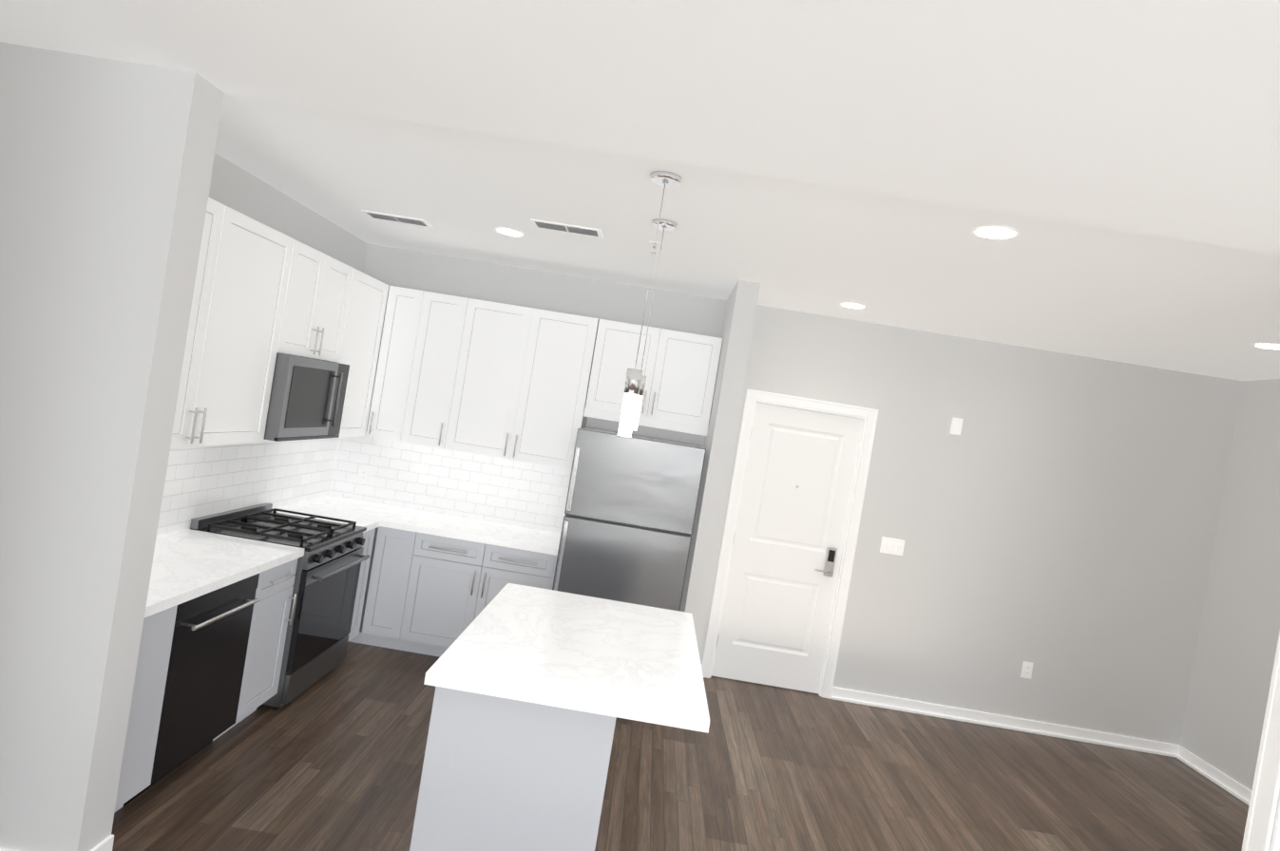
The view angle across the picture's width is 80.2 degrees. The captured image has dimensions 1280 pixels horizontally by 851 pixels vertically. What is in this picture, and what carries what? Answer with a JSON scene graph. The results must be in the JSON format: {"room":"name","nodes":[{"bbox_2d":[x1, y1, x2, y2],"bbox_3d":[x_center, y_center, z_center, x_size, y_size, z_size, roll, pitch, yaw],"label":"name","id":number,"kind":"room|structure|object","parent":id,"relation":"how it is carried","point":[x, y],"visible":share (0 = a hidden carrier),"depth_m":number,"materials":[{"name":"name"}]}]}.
{"room":"kitchen","nodes":[
{"label":"kitchen","id":0,"kind":"room"},
{"bbox_2d":[0,42,224,850],"bbox_3d":[-2.520,0.047,2.595,1.745,2.710,0.160,9,1,1],"label":"wall","id":1,"kind":"structure","parent":0,"point":[105,168],"depth_m":2.50,"materials":[{"name":"grey paint"}]},
{"bbox_2d":[0,847,19,850],"bbox_3d":[-2.724,1.343,2.520,1.759,0.088,0.027,9,1,1],"label":"baseboard","id":2,"kind":"structure","parent":1,"relation":"attached to","point":[3,850],"depth_m":2.51,"materials":[{"name":"white"}]},
{"bbox_2d":[90,835,114,850],"bbox_3d":[-1.855,1.482,2.593,0.027,0.088,0.160,9,1,1],"label":"baseboard","id":3,"kind":"structure","parent":1,"relation":"attached to","point":[105,845],"depth_m":2.63,"materials":[{"name":"white wood"}]},
{"bbox_2d":[188,152,367,529],"bbox_3d":[-2.340,0.022,4.170,0.120,2.770,3.000,9,1,1],"label":"wall","id":4,"kind":"structure","parent":0,"point":[238,189],"depth_m":4.38,"materials":[{"name":"grey paint"}]},
{"bbox_2d":[170,197,238,448],"bbox_3d":[-2.058,-0.455,3.019,0.330,1.065,0.716,9,1,1],"label":"upper cabinet","id":5,"kind":"object","parent":4,"relation":"attached to","point":[199,364],"depth_m":3.29,"materials":[{"name":"white wood"}]},
{"bbox_2d":[156,438,338,535],"bbox_3d":[-2.315,0.285,4.168,0.008,0.508,2.984,9,1,1],"label":"backsplash","id":6,"kind":"structure","parent":4,"relation":"attached to","point":[204,481],"depth_m":4.40,"materials":[{"name":"tile"}]},
{"bbox_2d":[200,211,303,446],"bbox_3d":[-2.043,-0.461,3.631,0.330,1.065,0.748,9,1,1],"label":"upper cabinet","id":7,"kind":"object","parent":4,"relation":"attached to","point":[263,295],"depth_m":3.69,"materials":[{"name":"white wood"}]},
{"bbox_2d":[287,244,356,363],"bbox_3d":[-1.987,-0.703,4.323,0.330,0.590,0.764,9,1,1],"label":"upper cabinet","id":8,"kind":"object","parent":4,"relation":"attached to","point":[324,295],"depth_m":4.35,"materials":[{"name":"white wood"}]},
{"bbox_2d":[263,353,349,441],"bbox_3d":[-2.015,-0.173,4.330,0.444,0.455,0.756,9,1,1],"label":"microwave","id":9,"kind":"object","parent":8,"relation":"attached to","point":[307,398],"visible":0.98,"depth_m":4.18,"materials":[{"name":"silver metal"}]},
{"bbox_2d":[338,269,388,438],"bbox_3d":[-2.008,-0.476,4.985,0.330,1.065,0.670,9,1,1],"label":"upper cabinet","id":10,"kind":"object","parent":4,"relation":"attached to","point":[362,342],"depth_m":5.06,"materials":[{"name":"white wood"}]},
{"bbox_2d":[0,0,1279,254],"bbox_3d":[0.483,-0.912,-0.903,7.770,0.240,6.980,9,1,1],"label":"ceiling","id":11,"kind":"structure","parent":0,"point":[1159,118],"depth_m":1.97,"materials":[{"name":"white paint"}]},
{"bbox_2d":[111,641,1249,850],"bbox_3d":[0.064,1.915,0.698,7.770,0.100,10.100,9,1,1],"label":"floor","id":12,"kind":"structure","parent":0,"point":[332,759],"depth_m":4.05,"materials":[{"name":"wood"}]},
{"bbox_2d":[114,605,182,813],"bbox_3d":[-2.166,1.051,2.828,0.605,0.835,0.296,9,1,1],"label":"base cabinet","id":13,"kind":"object","parent":12,"relation":"on","point":[155,671],"depth_m":2.88,"materials":[{"name":"grey wood"}]},
{"bbox_2d":[155,571,269,783],"bbox_3d":[-2.154,1.046,3.306,0.605,0.835,0.660,9,1,1],"label":"dishwasher","id":14,"kind":"object","parent":12,"relation":"on","point":[214,632],"depth_m":3.29,"materials":[{"name":"black metal"}]},
{"bbox_2d":[143,529,304,620],"bbox_3d":[-2.073,0.615,3.314,0.632,0.041,1.284,9,1,1],"label":"countertop","id":15,"kind":"structure","parent":14,"relation":"on","point":[187,564],"depth_m":3.43,"materials":[{"name":"white stone"}]},
{"bbox_2d":[247,555,303,716],"bbox_3d":[-2.143,1.041,3.769,0.605,0.835,0.388,9,1,1],"label":"base cabinet","id":16,"kind":"object","parent":12,"relation":"on","point":[279,592],"depth_m":3.82,"materials":[{"name":"grey wood"}]},
{"bbox_2d":[190,502,369,710],"bbox_3d":[-2.053,0.999,4.343,0.711,0.929,0.760,9,1,1],"label":"range","id":17,"kind":"object","parent":12,"relation":"on","point":[326,583],"visible":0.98,"depth_m":4.21,"materials":[{"name":"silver metal"}]},
{"bbox_2d":[272,505,381,642],"bbox_3d":[-2.100,1.010,4.884,0.632,0.875,0.313,9,1,1],"label":"base cabinet","id":18,"kind":"object","parent":12,"relation":"on","point":[371,525],"visible":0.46,"depth_m":4.95,"materials":[{"name":"grey"}]},
{"bbox_2d":[349,526,387,645],"bbox_3d":[-2.072,1.029,5.371,0.666,0.835,0.600,9,1,1],"label":"base cabinet","id":19,"kind":"object","parent":12,"relation":"on","point":[376,563],"depth_m":5.07,"materials":[{"name":"grey wood"}]},
{"bbox_2d":[368,530,425,651],"bbox_3d":[-1.645,1.098,5.361,0.319,0.835,0.600,9,1,1],"label":"base cabinet","id":20,"kind":"object","parent":12,"relation":"on","point":[393,618],"depth_m":5.07,"materials":[{"name":"grey wood"}]},
{"bbox_2d":[406,534,556,657],"bbox_3d":[-1.103,1.185,5.348,1.019,0.835,0.600,9,1,1],"label":"base cabinet","id":21,"kind":"object","parent":12,"relation":"on","point":[437,583],"depth_m":5.05,"materials":[{"name":"grey wood"}]},
{"bbox_2d":[288,496,560,556],"bbox_3d":[-1.430,0.689,5.339,1.828,0.041,0.627,9,1,1],"label":"countertop","id":22,"kind":"structure","parent":21,"relation":"on","point":[394,518],"depth_m":5.22,"materials":[{"name":"white stone"}]},
{"bbox_2d":[409,683,615,850],"bbox_3d":[-0.451,1.321,3.226,0.658,0.835,1.300,9,1,1],"label":"kitchen island","id":23,"kind":"object","parent":12,"relation":"on","point":[498,775],"depth_m":2.57,"materials":[{"name":"grey wood"}]},
{"bbox_2d":[424,583,709,733],"bbox_3d":[-0.226,0.914,3.216,0.960,0.041,1.380,9,1,1],"label":"island countertop","id":24,"kind":"structure","parent":23,"relation":"on","point":[529,645],"depth_m":2.91,"materials":[{"name":"white stone"}]},
{"bbox_2d":[552,426,706,611],"bbox_3d":[-0.114,0.913,5.214,0.830,1.690,0.760,9,1,1],"label":"fridge","id":25,"kind":"object","parent":12,"relation":"on","point":[628,522],"visible":0.52,"depth_m":4.86,"materials":[{"name":"silver metal"}]},
{"bbox_2d":[679,279,760,653],"bbox_3d":[0.473,0.461,5.184,0.135,2.770,0.840,9,1,1],"label":"wall","id":26,"kind":"structure","parent":0,"point":[739,314],"depth_m":4.76,"materials":[{"name":"grey paint"}]},
{"bbox_2d":[214,93,1279,381],"bbox_3d":[0.616,-0.995,4.145,7.770,0.180,3.120,9,1,1],"label":"ceiling","id":27,"kind":"structure","parent":0,"point":[1070,289],"depth_m":3.65,"materials":[{"name":"white paint"}]},
{"bbox_2d":[361,210,432,228],"bbox_3d":[-1.458,-1.239,4.565,0.380,0.010,0.170,9,1,1],"label":"ceiling vent","id":28,"kind":"object","parent":27,"relation":"in","point":[397,219],"visible":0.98,"depth_m":4.54,"materials":[{"name":"white plastic"}]},
{"bbox_2d":[494,227,524,236],"bbox_3d":[-0.760,-1.127,4.428,0.176,0.006,0.176,9,1,1],"label":"recessed light","id":29,"kind":"object","parent":27,"relation":"in","point":[508,232],"visible":0.94,"depth_m":4.41,"materials":[{"name":"white plastic"}]},
{"bbox_2d":[530,218,603,238],"bbox_3d":[-0.393,-1.061,4.100,0.380,0.010,0.170,9,1,1],"label":"ceiling vent","id":30,"kind":"object","parent":27,"relation":"in","point":[566,228],"visible":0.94,"depth_m":4.08,"materials":[{"name":"white plastic"}]},
{"bbox_2d":[616,171,682,439],"bbox_3d":[0.020,-0.461,2.965,0.124,1.029,0.124,9,1,1],"label":"pendant light","id":31,"kind":"object","parent":27,"relation":"hanging from","point":[634,376],"visible":1,"depth_m":2.95,"materials":[{"name":"silver metal"}]},
{"bbox_2d":[649,241,660,253],"bbox_3d":[0.077,-0.961,4.109,0.063,0.058,0.064,9,1,1],"label":"sprinkler","id":32,"kind":"object","parent":27,"relation":"attached to","point":[653,243],"visible":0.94,"depth_m":4.10,"materials":[{"name":"white metal"}]},
{"bbox_2d":[631,218,677,431],"bbox_3d":[0.039,-0.476,3.665,0.124,1.014,0.124,9,1,1],"label":"pendant light","id":33,"kind":"object","parent":27,"relation":"hanging from","point":[666,225],"visible":0.67,"depth_m":3.65,"materials":[{"name":"silver metal"}]},
{"bbox_2d":[839,302,866,308],"bbox_3d":[1.397,-0.787,4.987,0.176,0.006,0.176,9,1,1],"label":"recessed light","id":34,"kind":"object","parent":27,"relation":"in","point":[852,305],"visible":0.98,"depth_m":4.97,"materials":[{"name":"white plastic"}]},
{"bbox_2d":[971,225,1019,239],"bbox_3d":[1.396,-0.758,2.987,0.176,0.006,0.176,9,1,1],"label":"recessed light","id":35,"kind":"object","parent":27,"relation":"in","point":[993,232],"visible":1,"depth_m":2.97,"materials":[{"name":"white plastic"}]},
{"bbox_2d":[1251,343,1279,349],"bbox_3d":[3.490,-0.438,4.198,0.176,0.006,0.176,9,1,1],"label":"recessed light","id":36,"kind":"object","parent":27,"relation":"in","point":[1273,346],"visible":0.94,"depth_m":4.20,"materials":[{"name":"white plastic"}]},
{"bbox_2d":[362,244,1241,745],"bbox_3d":[0.947,0.531,5.653,6.700,2.770,0.120,9,1,1],"label":"wall","id":37,"kind":"structure","parent":0,"point":[1051,516],"depth_m":5.55,"materials":[{"name":"grey paint"}]},
{"bbox_2d":[366,286,435,442],"bbox_3d":[-1.680,-0.430,5.481,0.304,1.065,0.330,9,1,1],"label":"upper cabinet","id":38,"kind":"object","parent":37,"relation":"attached to","point":[409,311],"depth_m":5.32,"materials":[{"name":"white wood"}]},
{"bbox_2d":[408,292,477,450],"bbox_3d":[-1.434,-0.390,5.475,0.435,1.065,0.330,9,1,1],"label":"upper cabinet","id":39,"kind":"object","parent":37,"relation":"attached to","point":[450,326],"depth_m":5.31,"materials":[{"name":"white wood"}]},
{"bbox_2d":[329,432,571,534],"bbox_3d":[-1.379,0.414,5.644,1.827,0.508,0.008,9,1,1],"label":"backsplash","id":40,"kind":"structure","parent":37,"relation":"attached to","point":[471,486],"depth_m":5.64,"materials":[{"name":"tile"}]},
{"bbox_2d":[357,466,369,483],"bbox_3d":[-2.054,0.369,5.652,0.075,0.115,0.009,9,1,1],"label":"outlet","id":41,"kind":"object","parent":40,"relation":"attached to","point":[363,475],"visible":1,"depth_m":5.65,"materials":[{"name":"white plastic"}]},
{"bbox_2d":[454,299,599,469],"bbox_3d":[-0.853,-0.296,5.461,0.983,1.065,0.330,9,1,1],"label":"upper cabinet","id":42,"kind":"object","parent":37,"relation":"attached to","point":[484,377],"depth_m":5.30,"materials":[{"name":"white wood"}]},
{"bbox_2d":[583,319,722,436],"bbox_3d":[0.094,-0.335,5.419,0.868,0.685,0.366,9,1,1],"label":"upper cabinet","id":43,"kind":"object","parent":37,"relation":"attached to","point":[679,370],"visible":0.96,"depth_m":5.28,"materials":[{"name":"white wood"}]},
{"bbox_2d":[711,402,863,693],"bbox_3d":[1.084,0.908,5.614,0.808,2.055,0.108,9,1,1],"label":"entry door","id":44,"kind":"structure","parent":37,"relation":"in","point":[797,484],"depth_m":5.62,"materials":[{"name":"white wood"}]},
{"bbox_2d":[701,388,878,699],"bbox_3d":[1.094,0.869,5.641,0.970,2.150,0.139,9,1,1],"label":"door frame","id":45,"kind":"structure","parent":37,"relation":"attached to","point":[869,416],"depth_m":5.58,"materials":[{"name":"white wood"}]},
{"bbox_2d":[879,536,904,555],"bbox_3d":[1.850,0.885,5.569,0.165,0.115,0.010,9,1,1],"label":"light switch","id":46,"kind":"object","parent":37,"relation":"attached to","point":[892,546],"visible":1,"depth_m":5.57,"materials":[{"name":"white plastic"}]},
{"bbox_2d":[949,418,962,435],"bbox_3d":[2.308,0.007,5.545,0.075,0.120,0.016,9,1,1],"label":"light switch","id":47,"kind":"object","parent":37,"relation":"attached to","point":[956,426],"visible":1,"depth_m":5.54,"materials":[{"name":"white plastic"}]},
{"bbox_2d":[831,687,1180,758],"bbox_3d":[2.664,2.168,5.553,2.543,0.088,0.027,9,1,1],"label":"baseboard","id":48,"kind":"structure","parent":37,"relation":"attached to","point":[1007,722],"depth_m":5.55,"materials":[{"name":"white wood"}]},
{"bbox_2d":[1020,661,1033,679],"bbox_3d":[2.828,1.788,5.554,0.072,0.115,0.009,9,1,1],"label":"electrical outlet","id":49,"kind":"object","parent":37,"relation":"attached to","point":[1026,670],"visible":1,"depth_m":5.55,"materials":[{"name":"white plastic"}]},
{"bbox_2d":[1179,379,1279,790],"bbox_3d":[4.155,1.072,4.057,0.120,2.770,2.920,9,1,1],"label":"wall","id":50,"kind":"structure","parent":0,"point":[1231,678],"depth_m":5.20,"materials":[{"name":"grey paint"}]},
{"bbox_2d":[1176,746,1251,805],"bbox_3d":[3.869,2.384,4.064,0.027,0.088,2.892,9,1,1],"label":"baseboard","id":51,"kind":"structure","parent":50,"relation":"attached to","point":[1230,785],"depth_m":5.14,"materials":[{"name":"white wood"}]},
{"bbox_2d":[1268,790,1279,850],"bbox_3d":[2.200,0.828,-0.828,0.120,2.770,6.940,9,1,1],"label":"wall","id":52,"kind":"structure","parent":0,"point":[1274,821],"depth_m":2.56,"materials":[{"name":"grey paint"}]},
{"bbox_2d":[1241,631,1279,850],"bbox_3d":[2.204,1.116,1.851,0.140,2.125,1.580,9,1,1],"label":"door frame","id":53,"kind":"structure","parent":52,"relation":"attached to","point":[1262,811],"depth_m":2.60,"materials":[{"name":"white wood"}]}
]}

